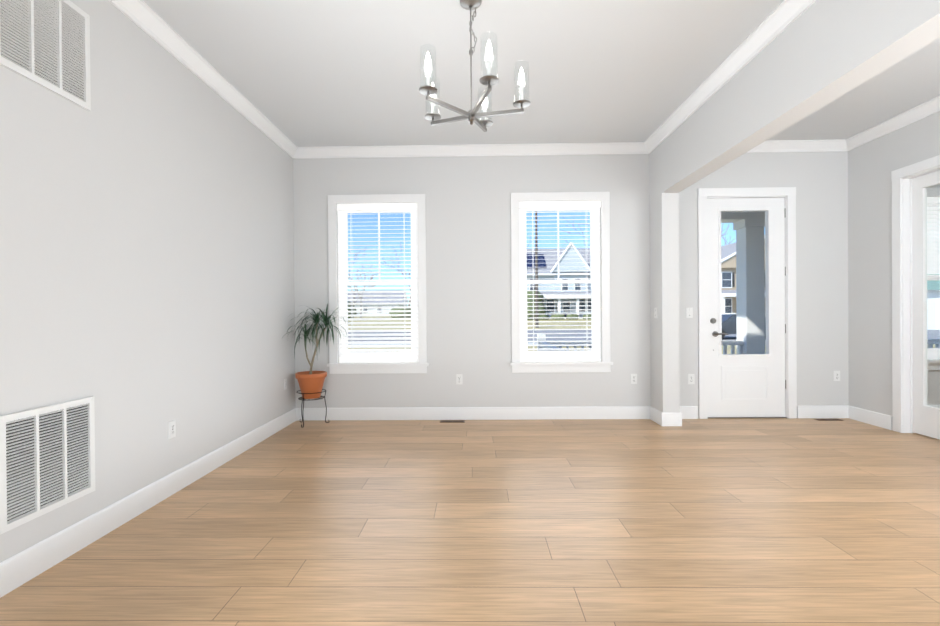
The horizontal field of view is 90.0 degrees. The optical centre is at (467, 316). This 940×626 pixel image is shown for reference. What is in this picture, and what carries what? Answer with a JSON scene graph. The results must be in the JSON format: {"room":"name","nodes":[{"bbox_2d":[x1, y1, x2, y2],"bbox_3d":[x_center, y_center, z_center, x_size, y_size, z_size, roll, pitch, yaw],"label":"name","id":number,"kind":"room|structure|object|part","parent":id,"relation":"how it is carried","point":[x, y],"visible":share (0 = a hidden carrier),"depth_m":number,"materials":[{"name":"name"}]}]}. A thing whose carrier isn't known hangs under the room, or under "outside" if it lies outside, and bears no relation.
{"room":"empty dining room","nodes":[
{"label":"empty dining room","id":0,"kind":"room"},
{"bbox_2d":[0,0,295,562],"bbox_3d":[-2.090,-0.330,1.258,0.150,3.050,8.090,0,0,1],"label":"wall","id":1,"kind":"structure","parent":0,"point":[146,248],"depth_m":2.85,"materials":[{"name":"grey paint"}]},
{"bbox_2d":[0,0,90,110],"bbox_3d":[-2.000,-1.336,2.231,0.014,0.500,0.500,0,0,1],"label":"air vent","id":2,"kind":"object","parent":1,"relation":"in","point":[45,44],"visible":0.96,"depth_m":2.25,"materials":[{"name":"white metal"}]},
{"bbox_2d":[0,396,94,534],"bbox_3d":[-1.984,0.674,2.242,0.014,0.500,0.500,0,0,1],"label":"air vent","id":3,"kind":"object","parent":1,"relation":"in","point":[47,459],"visible":1,"depth_m":2.21,"materials":[{"name":"white metal"}]},
{"bbox_2d":[0,408,295,597],"bbox_3d":[-1.995,1.125,1.265,0.016,0.140,8.090,0,0,1],"label":"baseboard","id":4,"kind":"structure","parent":1,"relation":"attached to","point":[24,566],"depth_m":2.63,"materials":[{"name":"white wood"}]},
{"bbox_2d":[168,420,175,438],"bbox_3d":[-1.971,0.754,3.143,0.009,0.114,0.070,0,0,1],"label":"electrical outlet","id":5,"kind":"object","parent":1,"relation":"attached to","point":[172,429],"visible":1,"depth_m":3.14,"materials":[{"name":"grey plastic"}]},
{"bbox_2d":[108,0,299,158],"bbox_3d":[-1.983,-1.805,1.248,0.088,0.100,8.090,0,0,1],"label":"crown molding","id":6,"kind":"structure","parent":1,"relation":"attached to","point":[137,11],"depth_m":3.40,"materials":[{"name":"white wood"}]},
{"bbox_2d":[284,378,286,389],"bbox_3d":[-1.941,0.724,5.027,0.009,0.114,0.070,0,0,1],"label":"electrical outlet","id":7,"kind":"object","parent":1,"relation":"attached to","point":[285,384],"visible":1,"depth_m":5.01,"materials":[{"name":"grey plastic"}]},
{"bbox_2d":[295,371,326,398],"bbox_3d":[-1.690,0.743,5.098,0.326,0.270,0.326,0,0,1],"label":"pot","id":8,"kind":"object","parent":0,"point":[309,381],"depth_m":5.00,"materials":[{"name":"ceramic"}]},
{"bbox_2d":[0,418,939,625],"bbox_3d":[2.770,1.218,1.188,9.847,0.120,8.390,0,0,1],"label":"floor","id":9,"kind":"structure","parent":0,"point":[705,522],"depth_m":2.53,"materials":[{"name":"brown wood"}]},
{"bbox_2d":[296,389,329,427],"bbox_3d":[-1.682,0.989,5.087,0.342,0.363,0.334,0,0,1],"label":"plant stand","id":10,"kind":"object","parent":9,"relation":"on","point":[301,398],"visible":0.79,"depth_m":5.06,"materials":[{"name":"black metal"}]},
{"bbox_2d":[282,304,350,398],"bbox_3d":[-1.543,0.367,5.016,0.749,1.020,0.494,0,0,1],"label":"dracaena","id":11,"kind":"object","parent":10,"relation":"on","point":[310,381],"visible":1,"depth_m":5.02,"materials":[{"name":"plant"}]},
{"bbox_2d":[440,420,464,422],"bbox_3d":[-0.162,1.156,5.181,0.270,0.005,0.100,0,0,1],"label":"floor vent","id":12,"kind":"object","parent":9,"relation":"in","point":[452,421],"visible":1,"depth_m":5.18,"materials":[{"name":"brown metal"}]},
{"bbox_2d":[815,418,843,420],"bbox_3d":[3.937,1.124,5.124,0.260,0.005,0.090,0,0,1],"label":"floor vent","id":13,"kind":"object","parent":9,"relation":"in","point":[827,419],"visible":1,"depth_m":5.12,"materials":[{"name":"brown metal"}]},
{"bbox_2d":[143,0,939,146],"bbox_3d":[2.745,-1.952,1.171,9.847,0.120,8.390,0,0,1],"label":"ceiling","id":14,"kind":"structure","parent":0,"point":[310,73],"depth_m":3.53,"materials":[{"name":"paint"}]},
{"bbox_2d":[419,0,530,131],"bbox_3d":[0.050,-1.512,2.804,0.652,0.737,0.677,0,0,1],"label":"chandelier","id":15,"kind":"object","parent":14,"relation":"hanging from","point":[488,80],"visible":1,"depth_m":2.78,"materials":[{"name":"silver metal"}]},
{"bbox_2d":[293,151,939,418],"bbox_3d":[2.825,-0.390,5.299,9.847,3.050,0.150,0,0,1],"label":"wall","id":16,"kind":"structure","parent":0,"point":[468,273],"depth_m":5.26,"materials":[{"name":"grey paint"}]},
{"bbox_2d":[327,194,428,373],"bbox_3d":[-1.007,-0.363,5.341,1.134,2.005,0.210,0,0,1],"label":"window","id":17,"kind":"structure","parent":16,"relation":"in","point":[364,361],"depth_m":5.30,"materials":[{"name":"white plastic"}]},
{"bbox_3d":[-1.006,-0.375,5.389,0.912,1.799,0.115,0,0,1],"label":"sash frame","id":18,"kind":"part","parent":17,"relation":"part of","materials":[{"name":"white plastic"}]},
{"bbox_3d":[-1.006,-0.393,5.382,0.740,1.605,0.040,0,0,1],"label":"glass","id":19,"kind":"part","parent":17,"relation":"part of","materials":[{"name":"clear glass"}]},
{"bbox_2d":[456,374,462,383],"bbox_3d":[-0.087,0.706,5.273,0.070,0.114,0.009,0,0,1],"label":"electrical outlet","id":20,"kind":"object","parent":16,"relation":"attached to","point":[459,378],"visible":1,"depth_m":5.27,"materials":[{"name":"grey plastic"}]},
{"bbox_2d":[296,406,647,420],"bbox_3d":[0.070,1.087,5.269,3.957,0.140,0.016,0,0,1],"label":"baseboard","id":21,"kind":"structure","parent":16,"relation":"attached to","point":[587,412],"depth_m":5.26,"materials":[{"name":"white wood"}]},
{"bbox_2d":[300,142,643,158],"bbox_3d":[0.017,-1.843,5.217,3.780,0.100,0.088,0,0,1],"label":"crown molding","id":22,"kind":"structure","parent":16,"relation":"attached to","point":[617,147],"depth_m":5.21,"materials":[{"name":"white wood"}]},
{"bbox_2d":[510,192,612,372],"bbox_3d":[1.043,-0.379,5.308,1.134,2.005,0.210,0,0,1],"label":"window","id":23,"kind":"structure","parent":16,"relation":"in","point":[525,360],"depth_m":5.26,"materials":[{"name":"white plastic"}]},
{"bbox_3d":[1.043,-0.409,5.349,0.740,1.605,0.040,0,0,1],"label":"glass","id":24,"kind":"part","parent":23,"relation":"part of","materials":[{"name":"clear glass"}]},
{"bbox_3d":[1.044,-0.391,5.355,0.912,1.799,0.115,0,0,1],"label":"sash frame","id":25,"kind":"part","parent":23,"relation":"part of","materials":[{"name":"white plastic"}]},
{"bbox_2d":[631,374,636,383],"bbox_3d":[1.859,0.696,5.241,0.070,0.114,0.009,0,0,1],"label":"electrical outlet","id":26,"kind":"object","parent":16,"relation":"attached to","point":[633,378],"visible":1,"depth_m":5.24,"materials":[{"name":"grey plastic"}]},
{"bbox_2d":[680,406,697,418],"bbox_3d":[2.394,1.068,5.231,0.340,0.140,0.016,0,0,1],"label":"baseboard","id":27,"kind":"structure","parent":16,"relation":"attached to","point":[690,412],"depth_m":5.22,"materials":[{"name":"white wood"}]},
{"bbox_2d":[686,308,692,317],"bbox_3d":[2.473,-0.042,5.221,0.070,0.114,0.020,0,0,1],"label":"light switch","id":28,"kind":"object","parent":16,"relation":"attached to","point":[689,312],"visible":1,"depth_m":5.22,"materials":[{"name":"grey plastic"}]},
{"bbox_2d":[688,374,694,383],"bbox_3d":[2.495,0.698,5.231,0.070,0.114,0.009,0,0,1],"label":"outlet","id":29,"kind":"object","parent":16,"relation":"attached to","point":[691,378],"visible":1,"depth_m":5.23,"materials":[{"name":"grey plastic"}]},
{"bbox_2d":[707,198,786,417],"bbox_3d":[3.111,-0.094,5.273,0.893,2.452,0.196,0,0,1],"label":"entry door","id":30,"kind":"structure","parent":16,"relation":"in","point":[746,385],"depth_m":5.24,"materials":[{"name":"white wood"}]},
{"bbox_3d":[3.112,-0.033,5.273,0.893,2.330,0.196,0,0,1],"label":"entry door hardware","id":31,"kind":"part","parent":30,"relation":"part of","materials":[{"name":"white wood"}]},
{"bbox_2d":[698,187,796,418],"bbox_3d":[3.104,-0.145,5.289,1.068,2.554,0.184,0,0,1],"label":"door frame","id":32,"kind":"structure","parent":16,"relation":"attached to","point":[788,194],"depth_m":5.20,"materials":[{"name":"white wood"}]},
{"bbox_3d":[3.094,-0.377,5.261,0.530,1.608,0.006,0,0,1],"label":"entry door glass","id":33,"kind":"part","parent":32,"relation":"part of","materials":[{"name":"clear glass"}]},
{"bbox_2d":[746,139,847,152],"bbox_3d":[3.197,-1.868,5.166,1.800,0.100,0.088,0,0,1],"label":"crown molding","id":34,"kind":"structure","parent":16,"relation":"attached to","point":[836,144],"depth_m":5.16,"materials":[{"name":"white wood"}]},
{"bbox_2d":[797,405,847,417],"bbox_3d":[3.944,1.056,5.206,0.567,0.140,0.016,0,0,1],"label":"baseboard","id":35,"kind":"structure","parent":16,"relation":"attached to","point":[803,411],"depth_m":5.20,"materials":[{"name":"white wood"}]},
{"bbox_2d":[833,371,839,380],"bbox_3d":[4.095,0.658,5.205,0.070,0.114,0.009,0,0,1],"label":"outlet","id":36,"kind":"object","parent":16,"relation":"attached to","point":[836,375],"visible":1,"depth_m":5.20,"materials":[{"name":"grey plastic"}]},
{"bbox_2d":[927,188,939,369],"bbox_3d":[5.447,-0.413,5.236,1.420,2.005,0.210,0,0,1],"label":"window","id":37,"kind":"structure","parent":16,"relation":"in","point":[931,225],"depth_m":5.21,"materials":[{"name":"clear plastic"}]},
{"bbox_2d":[650,193,679,412],"bbox_3d":[2.124,-0.074,5.067,0.175,2.430,0.340,0,0,1],"label":"wall","id":38,"kind":"structure","parent":0,"point":[664,301],"depth_m":4.90,"materials":[{"name":"grey paint"}]},
{"bbox_2d":[654,308,656,317],"bbox_3d":[2.027,-0.038,5.069,0.020,0.114,0.070,0,0,1],"label":"light switch","id":39,"kind":"object","parent":38,"relation":"attached to","point":[655,312],"visible":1,"depth_m":5.07,"materials":[{"name":"grey plastic"}]},
{"bbox_2d":[648,406,667,425],"bbox_3d":[2.038,1.072,5.057,0.016,0.140,0.336,0,0,1],"label":"baseboard","id":40,"kind":"structure","parent":38,"relation":"attached to","point":[661,418],"depth_m":5.01,"materials":[{"name":"white wood"}]},
{"bbox_2d":[668,409,683,425],"bbox_3d":[2.229,1.071,5.054,0.016,0.140,0.336,0,0,1],"label":"baseboard","id":41,"kind":"structure","parent":38,"relation":"attached to","point":[673,418],"depth_m":4.89,"materials":[{"name":"white wood"}]},
{"bbox_2d":[649,0,939,199],"bbox_3d":[2.049,-1.577,1.184,0.175,0.620,8.090,0,0,1],"label":"header beam","id":42,"kind":"structure","parent":0,"point":[815,56],"depth_m":2.87,"materials":[{"name":"grey paint"}]},
{"bbox_2d":[644,0,816,153],"bbox_3d":[1.916,-1.836,1.185,0.088,0.100,8.090,0,0,1],"label":"crown molding","id":43,"kind":"structure","parent":42,"relation":"attached to","point":[768,30],"depth_m":3.42,"materials":[{"name":"white wood"}]},
{"bbox_2d":[848,111,939,415],"bbox_3d":[4.211,-0.379,1.156,0.120,3.050,8.090,0,0,1],"label":"wall","id":44,"kind":"structure","parent":0,"point":[872,164],"depth_m":4.86,"materials":[{"name":"grey paint"}]},
{"bbox_2d":[848,405,892,429],"bbox_3d":[4.215,1.056,4.924,0.016,0.140,0.530,0,0,1],"label":"baseboard","id":45,"kind":"structure","parent":44,"relation":"attached to","point":[885,421],"depth_m":4.90,"materials":[{"name":"white wood"}]},
{"bbox_2d":[844,95,939,150],"bbox_3d":[4.096,-1.853,1.149,0.088,0.100,8.090,0,0,1],"label":"crown molding","id":46,"kind":"structure","parent":44,"relation":"attached to","point":[932,106],"depth_m":4.55,"materials":[{"name":"white wood"}]},
{"bbox_2d":[891,155,939,432],"bbox_3d":[4.261,-0.148,4.099,0.168,2.554,1.065,0,0,1],"label":"door frame","id":47,"kind":"structure","parent":44,"relation":"attached to","point":[902,391],"depth_m":4.54,"materials":[{"name":"white wood"}]},
{"bbox_3d":[4.298,-0.183,4.098,0.006,2.054,0.645,0,0,1],"label":"french door glass","id":48,"kind":"part","parent":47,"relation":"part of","materials":[{"name":"clear glass"}]},
{"bbox_2d":[912,170,939,438],"bbox_3d":[4.299,-0.102,4.099,0.040,2.440,0.869,0,0,1],"label":"french door","id":49,"kind":"structure","parent":44,"relation":"in","point":[926,419],"depth_m":4.44,"materials":[{"name":"white wood"}]},
{"label":"outside","id":50,"kind":"structure","parent":0,"visible":0},
{"bbox_2d":[348,316,939,362],"bbox_3d":[3.211,-0.101,202.668,520.000,2.100,394.580,0,0,1],"label":"road","id":51,"kind":"structure","parent":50,"point":[936,334],"depth_m":36.43,"materials":[{"name":"grey asphalt"}]},
{"bbox_2d":[348,290,407,316],"bbox_3d":[-21.767,-2.765,113.305,13.800,7.000,11.060,0,0,1],"label":"house","id":52,"kind":"structure","parent":51,"relation":"on","point":[398,301],"depth_m":108.58,"materials":[{"name":"white"}]},
{"bbox_2d":[348,291,546,318],"bbox_3d":[9.399,-1.143,60.224,61.809,4.275,23.458,0,0,1],"label":"bushes","id":53,"kind":"object","parent":51,"relation":"on","point":[531,304],"depth_m":56.24,"materials":[{"name":"green plant"}]},
{"bbox_2d":[535,211,538,327],"bbox_3d":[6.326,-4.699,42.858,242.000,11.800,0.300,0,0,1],"label":"utility pole","id":54,"kind":"object","parent":51,"relation":"on","point":[536,269],"depth_m":42.76,"materials":[{"name":"brown wood"}]},
{"bbox_2d":[348,216,735,317],"bbox_3d":[14.379,-9.521,95.454,101.495,19.607,76.017,0,0,1],"label":"bare trees","id":55,"kind":"object","parent":51,"relation":"on","point":[371,278],"depth_m":88.53,"materials":[{"name":"plant"}]},
{"bbox_2d":[526,242,590,319],"bbox_3d":[12.698,-4.322,62.699,17.831,10.328,15.323,0,0,1],"label":"house","id":56,"kind":"structure","parent":51,"relation":"on","point":[574,261],"depth_m":59.41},
{"bbox_2d":[537,210,939,361],"bbox_3d":[5.244,-0.392,6.590,8.350,4.800,2.510,0,0,1],"label":"columns","id":57,"kind":"structure","parent":51,"relation":"on","point":[743,289],"depth_m":7.29,"materials":[{"name":"white paint"}]},
{"bbox_2d":[721,234,764,313],"bbox_3d":[30.978,-3.721,51.465,13.475,9.963,13.000,0,0,1],"label":"house","id":58,"kind":"structure","parent":51,"relation":"on","point":[726,282],"depth_m":47.48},
{"bbox_2d":[722,314,765,338],"bbox_3d":[15.883,0.575,27.731,4.620,1.452,1.860,0,0,1],"label":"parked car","id":59,"kind":"object","parent":51,"relation":"on","point":[727,324],"depth_m":26.84,"materials":[{"name":"blue metal"}]},
{"bbox_2d":[927,274,939,329],"bbox_3d":[41.551,-1.206,39.306,22.800,5.100,9.000,0,0,1],"label":"building","id":60,"kind":"structure","parent":51,"relation":"on","point":[933,324],"depth_m":35.41,"materials":[{"name":"white"}]}
]}

